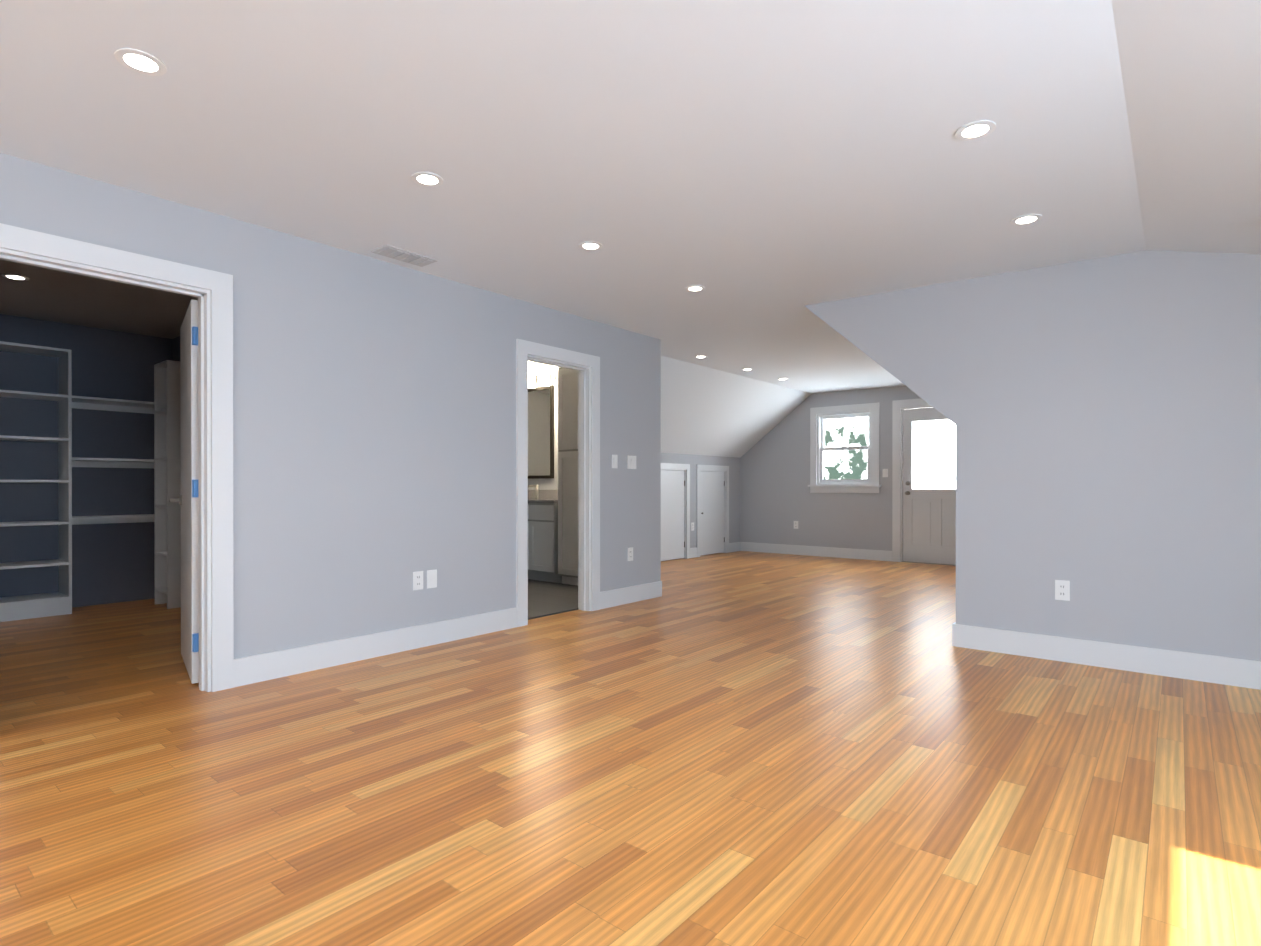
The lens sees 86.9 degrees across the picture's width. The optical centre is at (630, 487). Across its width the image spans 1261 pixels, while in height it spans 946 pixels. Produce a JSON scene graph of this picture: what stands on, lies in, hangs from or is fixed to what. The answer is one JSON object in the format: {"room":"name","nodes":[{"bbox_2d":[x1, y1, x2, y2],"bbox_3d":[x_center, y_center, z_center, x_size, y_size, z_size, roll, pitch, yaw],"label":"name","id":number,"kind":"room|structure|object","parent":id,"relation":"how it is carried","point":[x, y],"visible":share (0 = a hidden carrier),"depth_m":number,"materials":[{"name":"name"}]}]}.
{"room":"empty attic bedroom","nodes":[
{"label":"empty attic bedroom","id":0,"kind":"room"},
{"bbox_2d":[0,314,179,607],"bbox_3d":[-3.648,-0.178,4.157,3.320,2.360,2.300,0,0,40],"label":"wall","id":1,"kind":"structure","parent":0,"point":[112,562],"depth_m":5.60,"materials":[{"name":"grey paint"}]},
{"bbox_2d":[0,153,660,658],"bbox_3d":[-2.143,-0.176,3.278,0.120,2.360,7.460,0,0,40],"label":"wall","id":2,"kind":"structure","parent":0,"point":[374,435],"depth_m":3.90,"materials":[{"name":"grey paint"}]},
{"bbox_2d":[0,223,233,691],"bbox_3d":[-2.365,-0.031,3.009,0.158,2.070,0.980,0,0,40],"label":"door frame","id":3,"kind":"structure","parent":2,"relation":"attached to","point":[212,290],"depth_m":3.27,"materials":[{"name":"white wood"}]},
{"bbox_2d":[169,299,198,683],"bbox_3d":[-2.418,0.019,3.690,0.783,1.943,0.254,0,0,40],"label":"closet door","id":4,"kind":"structure","parent":2,"relation":"in","point":[187,499],"depth_m":3.45,"materials":[{"name":"white wood"}]},
{"bbox_2d":[413,571,422,589],"bbox_3d":[-1.330,0.582,4.165,0.007,0.115,0.072,0,0,40],"label":"outlet","id":5,"kind":"object","parent":2,"relation":"attached to","point":[417,580],"visible":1,"depth_m":4.16,"materials":[{"name":"white plastic"}]},
{"bbox_2d":[427,569,436,588],"bbox_3d":[-1.266,0.582,4.242,0.010,0.115,0.072,0,0,40],"label":"blank wall plate","id":6,"kind":"object","parent":2,"relation":"attached to","point":[431,578],"visible":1,"depth_m":4.24,"materials":[{"name":"white plastic"}]},
{"bbox_2d":[516,339,599,626],"bbox_3d":[-0.590,-0.036,5.161,0.158,2.070,0.880,0,0,40],"label":"door frame","id":7,"kind":"structure","parent":2,"relation":"attached to","point":[587,366],"depth_m":5.38,"materials":[{"name":"white wood"}]},
{"bbox_2d":[612,455,617,467],"bbox_3d":[-0.133,-0.222,5.613,0.010,0.115,0.072,0,0,40],"label":"light switch","id":8,"kind":"object","parent":2,"relation":"attached to","point":[614,461],"visible":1,"depth_m":5.61,"materials":[{"name":"white plastic"}]},
{"bbox_2d":[628,547,632,560],"bbox_3d":[0.000,0.578,5.778,0.007,0.115,0.072,0,0,40],"label":"outlet","id":9,"kind":"object","parent":2,"relation":"attached to","point":[630,554],"visible":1,"depth_m":5.78,"materials":[{"name":"white plastic"}]},
{"bbox_2d":[627,455,635,468],"bbox_3d":[0.013,-0.222,5.790,0.010,0.115,0.120,0,0,40],"label":"light switch","id":10,"kind":"object","parent":2,"relation":"attached to","point":[631,462],"visible":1,"depth_m":5.78,"materials":[{"name":"white plastic"}]},
{"bbox_2d":[234,542,1260,689],"bbox_3d":[0.035,0.931,4.239,8.900,0.140,11.710,0,0,40],"label":"baseboard","id":11,"kind":"structure","parent":2,"relation":"attached to","point":[1239,672],"depth_m":3.85,"materials":[{"name":"white wood"}]},
{"bbox_2d":[0,260,681,371],"bbox_3d":[-2.654,-1.421,5.453,3.440,0.120,5.810,0,0,40],"label":"ceiling","id":12,"kind":"structure","parent":0,"point":[41,293],"depth_m":4.88,"materials":[{"name":"grey paint"}]},
{"bbox_2d":[2,274,28,280],"bbox_3d":[-3.958,-1.355,4.280,0.132,0.004,0.132,0,0,40],"label":"recessed light","id":13,"kind":"object","parent":12,"relation":"in","point":[16,277],"visible":0.98,"depth_m":4.28,"materials":[{"name":"white plastic"}]},
{"bbox_2d":[528,367,558,489],"bbox_3d":[-1.025,-0.187,7.800,2.970,2.360,0.120,0,0,40],"label":"wall","id":14,"kind":"structure","parent":0,"point":[548,484],"depth_m":7.59,"materials":[{"name":"grey paint"}]},
{"bbox_2d":[528,385,553,478],"bbox_3d":[-1.123,-0.637,7.779,0.625,1.060,0.030,0,0,40],"label":"bathroom mirror","id":15,"kind":"object","parent":14,"relation":"attached to","point":[540,432],"visible":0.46,"depth_m":7.71,"materials":[{"name":"grey mirror"}]},
{"bbox_2d":[528,369,555,387],"bbox_3d":[-1.038,-1.247,7.633,0.360,0.180,0.145,0,0,40],"label":"sconce","id":16,"kind":"object","parent":14,"relation":"attached to","point":[545,377],"visible":0.98,"depth_m":7.61,"materials":[{"name":"silver metal"}]},
{"bbox_2d":[528,489,557,496],"bbox_3d":[-1.017,0.074,7.696,1.536,0.102,0.021,0,0,40],"label":"backsplash","id":17,"kind":"structure","parent":14,"relation":"attached to","point":[531,493],"depth_m":7.64,"materials":[{"name":"beige stone"}]},
{"bbox_2d":[528,579,578,619],"bbox_3d":[-1.837,0.990,6.354,3.320,0.012,3.150,0,0,40],"label":"floor","id":18,"kind":"structure","parent":0,"point":[545,598],"depth_m":5.92,"materials":[{"name":"tile"}]},
{"bbox_2d":[528,501,561,582],"bbox_3d":[-1.189,0.570,7.486,1.521,0.821,0.566,0,0,40],"label":"bathroom vanity","id":19,"kind":"object","parent":18,"relation":"on","point":[542,535],"depth_m":6.91,"materials":[{"name":"grey wood"}]},
{"bbox_2d":[528,497,557,500],"bbox_3d":[-1.191,0.142,7.485,1.536,0.034,0.569,0,0,40],"label":"countertop","id":20,"kind":"structure","parent":19,"relation":"on","point":[529,498],"depth_m":7.35,"materials":[{"name":"beige stone"}]},
{"bbox_2d":[558,367,577,585],"bbox_3d":[-0.338,-0.122,6.791,0.606,2.209,0.552,0,0,40],"label":"linen cabinet","id":21,"kind":"object","parent":18,"relation":"on","point":[568,475],"visible":0.38,"depth_m":6.69,"materials":[{"name":"white wood"}]},
{"bbox_2d":[0,0,1145,393],"bbox_3d":[0.448,-1.393,3.893,3.990,0.210,11.950,0,0,40],"label":"ceiling","id":22,"kind":"structure","parent":0,"point":[764,172],"depth_m":2.51,"materials":[{"name":"white paint"}]},
{"bbox_2d":[114,48,166,75],"bbox_3d":[-1.526,-1.327,2.074,0.132,0.004,0.132,0,0,40],"label":"recessed light","id":23,"kind":"object","parent":22,"relation":"in","point":[138,61],"visible":1,"depth_m":2.07,"materials":[{"name":"white plastic"}]},
{"bbox_2d":[371,244,437,266],"bbox_3d":[-1.312,-1.348,3.874,0.170,0.013,0.330,0,0,40],"label":"ceiling vent","id":24,"kind":"object","parent":22,"relation":"in","point":[396,253],"visible":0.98,"depth_m":3.85,"materials":[{"name":"grey metal"}]},
{"bbox_2d":[411,172,442,186],"bbox_3d":[-0.874,-1.328,2.865,0.132,0.004,0.132,0,0,40],"label":"recessed light","id":25,"kind":"object","parent":22,"relation":"in","point":[428,179],"visible":1,"depth_m":2.86,"materials":[{"name":"white plastic"}]},
{"bbox_2d":[579,241,602,250],"bbox_3d":[-0.219,-1.330,3.659,0.132,0.004,0.132,0,0,40],"label":"recessed light","id":26,"kind":"object","parent":22,"relation":"in","point":[590,245],"visible":1,"depth_m":3.65,"materials":[{"name":"white plastic"}]},
{"bbox_2d":[685,285,704,291],"bbox_3d":[0.433,-1.332,4.450,0.132,0.004,0.132,0,0,40],"label":"recessed light","id":27,"kind":"object","parent":22,"relation":"in","point":[695,288],"visible":0.98,"depth_m":4.44,"materials":[{"name":"white plastic"}]},
{"bbox_2d":[955,120,995,140],"bbox_3d":[1.244,-1.289,2.400,0.132,0.004,0.132,0,0,40],"label":"recessed light","id":28,"kind":"object","parent":22,"relation":"in","point":[975,130],"visible":1,"depth_m":2.40,"materials":[{"name":"white"}]},
{"bbox_2d":[1011,214,1041,225],"bbox_3d":[1.906,-1.291,3.203,0.132,0.004,0.132,0,0,40],"label":"recessed light","id":29,"kind":"object","parent":22,"relation":"in","point":[1026,219],"visible":1,"depth_m":3.19,"materials":[{"name":"white plastic"}]},
{"bbox_2d":[0,551,1260,945],"bbox_3d":[0.032,1.062,4.236,9.500,0.120,12.300,0,0,40],"label":"floor","id":30,"kind":"structure","parent":0,"point":[746,749],"depth_m":2.25,"materials":[{"name":"brown wood"}]},
{"bbox_2d":[0,341,180,621],"bbox_3d":[-4.653,-0.046,4.994,0.696,2.089,2.272,0,0,40],"label":"closet shelving","id":31,"kind":"object","parent":30,"relation":"on","point":[165,462],"visible":0.77,"depth_m":5.48,"materials":[{"name":"white wood"}]},
{"bbox_2d":[661,452,739,547],"bbox_3d":[0.494,0.240,9.038,0.120,1.500,3.720,0,0,40],"label":"wall","id":32,"kind":"structure","parent":0,"point":[732,463],"depth_m":9.94,"materials":[{"name":"grey paint"}]},
{"bbox_2d":[661,470,684,560],"bbox_3d":[0.536,0.370,9.014,0.064,1.215,0.681,0,0,40],"label":"door","id":33,"kind":"structure","parent":32,"relation":"in","point":[672,515],"depth_m":9.06,"materials":[{"name":"white wood"}]},
{"bbox_2d":[661,463,689,558],"bbox_3d":[0.506,0.330,9.038,0.139,1.320,0.865,0,0,40],"label":"door frame","id":34,"kind":"structure","parent":32,"relation":"attached to","point":[685,468],"depth_m":9.28,"materials":[{"name":"white wood"}]},
{"bbox_2d":[700,471,724,555],"bbox_3d":[1.204,0.369,9.824,0.064,1.215,0.681,0,0,40],"label":"door","id":35,"kind":"structure","parent":32,"relation":"in","point":[712,537],"depth_m":9.81,"materials":[{"name":"white wood"}]},
{"bbox_2d":[696,465,728,556],"bbox_3d":[1.174,0.328,9.848,0.139,1.320,0.865,0,0,40],"label":"door frame","id":36,"kind":"structure","parent":32,"relation":"attached to","point":[715,468],"depth_m":9.89,"materials":[{"name":"white wood"}]},
{"bbox_2d":[661,356,810,457],"bbox_3d":[0.987,-0.943,8.706,1.300,1.132,3.840,0,0,40],"label":"ceiling","id":37,"kind":"structure","parent":0,"point":[709,411],"depth_m":8.70,"materials":[{"name":"white paint"}]},
{"bbox_2d":[740,386,920,550],"bbox_3d":[4.497,-0.188,8.224,7.330,2.360,0.120,0,0,40],"label":"wall","id":38,"kind":"structure","parent":0,"point":[777,498],"depth_m":9.73,"materials":[{"name":"grey paint"}]},
{"bbox_2d":[794,521,797,528],"bbox_3d":[2.447,0.548,9.834,0.072,0.115,0.007,0,0,40],"label":"outlet","id":39,"kind":"object","parent":38,"relation":"attached to","point":[795,524],"visible":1,"depth_m":9.83,"materials":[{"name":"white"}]},
{"bbox_2d":[808,402,880,492],"bbox_3d":[3.030,-0.544,9.400,1.040,1.233,0.170,0,0,40],"label":"window","id":40,"kind":"structure","parent":38,"relation":"in","point":[819,416],"depth_m":9.40,"materials":[{"name":"white wood"}]},
{"bbox_2d":[882,469,887,476],"bbox_3d":[3.449,-0.200,9.004,0.072,0.115,0.010,0,0,40],"label":"light switch","id":41,"kind":"object","parent":38,"relation":"attached to","point":[884,472],"visible":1,"depth_m":9.00,"materials":[{"name":"white plastic"}]},
{"bbox_2d":[892,398,932,561],"bbox_3d":[3.989,-0.089,8.630,1.110,2.160,0.139,0,0,40],"label":"door frame","id":42,"kind":"structure","parent":38,"relation":"attached to","point":[899,407],"depth_m":8.88,"materials":[{"name":"white wood"}]},
{"bbox_2d":[902,561,955,565],"bbox_3d":[3.995,0.985,8.640,0.870,0.011,0.116,0,0,40],"label":"far door sill","id":43,"kind":"structure","parent":38,"relation":"attached to","point":[929,563],"depth_m":8.65,"materials":[{"name":"silver metal"}]},
{"bbox_2d":[903,407,955,564],"bbox_3d":[3.969,-0.033,8.606,0.864,2.023,0.110,0,0,40],"label":"exterior door","id":44,"kind":"structure","parent":38,"relation":"in","point":[929,525],"depth_m":8.71,"materials":[{"name":"white wood"}]},
{"bbox_2d":[805,250,1260,660],"bbox_3d":[2.841,-0.177,3.639,4.050,2.360,0.120,0,0,40],"label":"wall","id":45,"kind":"structure","parent":0,"point":[1103,414],"depth_m":3.73,"materials":[{"name":"grey paint"}]},
{"bbox_2d":[1055,580,1069,600],"bbox_3d":[2.496,0.592,3.844,0.072,0.115,0.007,0,0,40],"label":"outlet","id":46,"kind":"object","parent":45,"relation":"attached to","point":[1062,589],"visible":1,"depth_m":3.84,"materials":[{"name":"white plastic"}]},
{"bbox_2d":[1111,0,1260,253],"bbox_3d":[2.773,-1.078,1.976,2.040,0.691,11.950,0,0,40],"label":"ceiling","id":47,"kind":"structure","parent":0,"point":[1191,73],"depth_m":2.22,"materials":[{"name":"white paint"}]},
{"label":"outside","id":48,"kind":"structure","parent":0,"visible":0},
{"bbox_2d":[823,417,955,488],"bbox_3d":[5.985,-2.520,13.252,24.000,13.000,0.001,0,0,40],"label":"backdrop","id":49,"kind":"structure","parent":48,"point":[947,456],"depth_m":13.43,"materials":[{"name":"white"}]}
]}

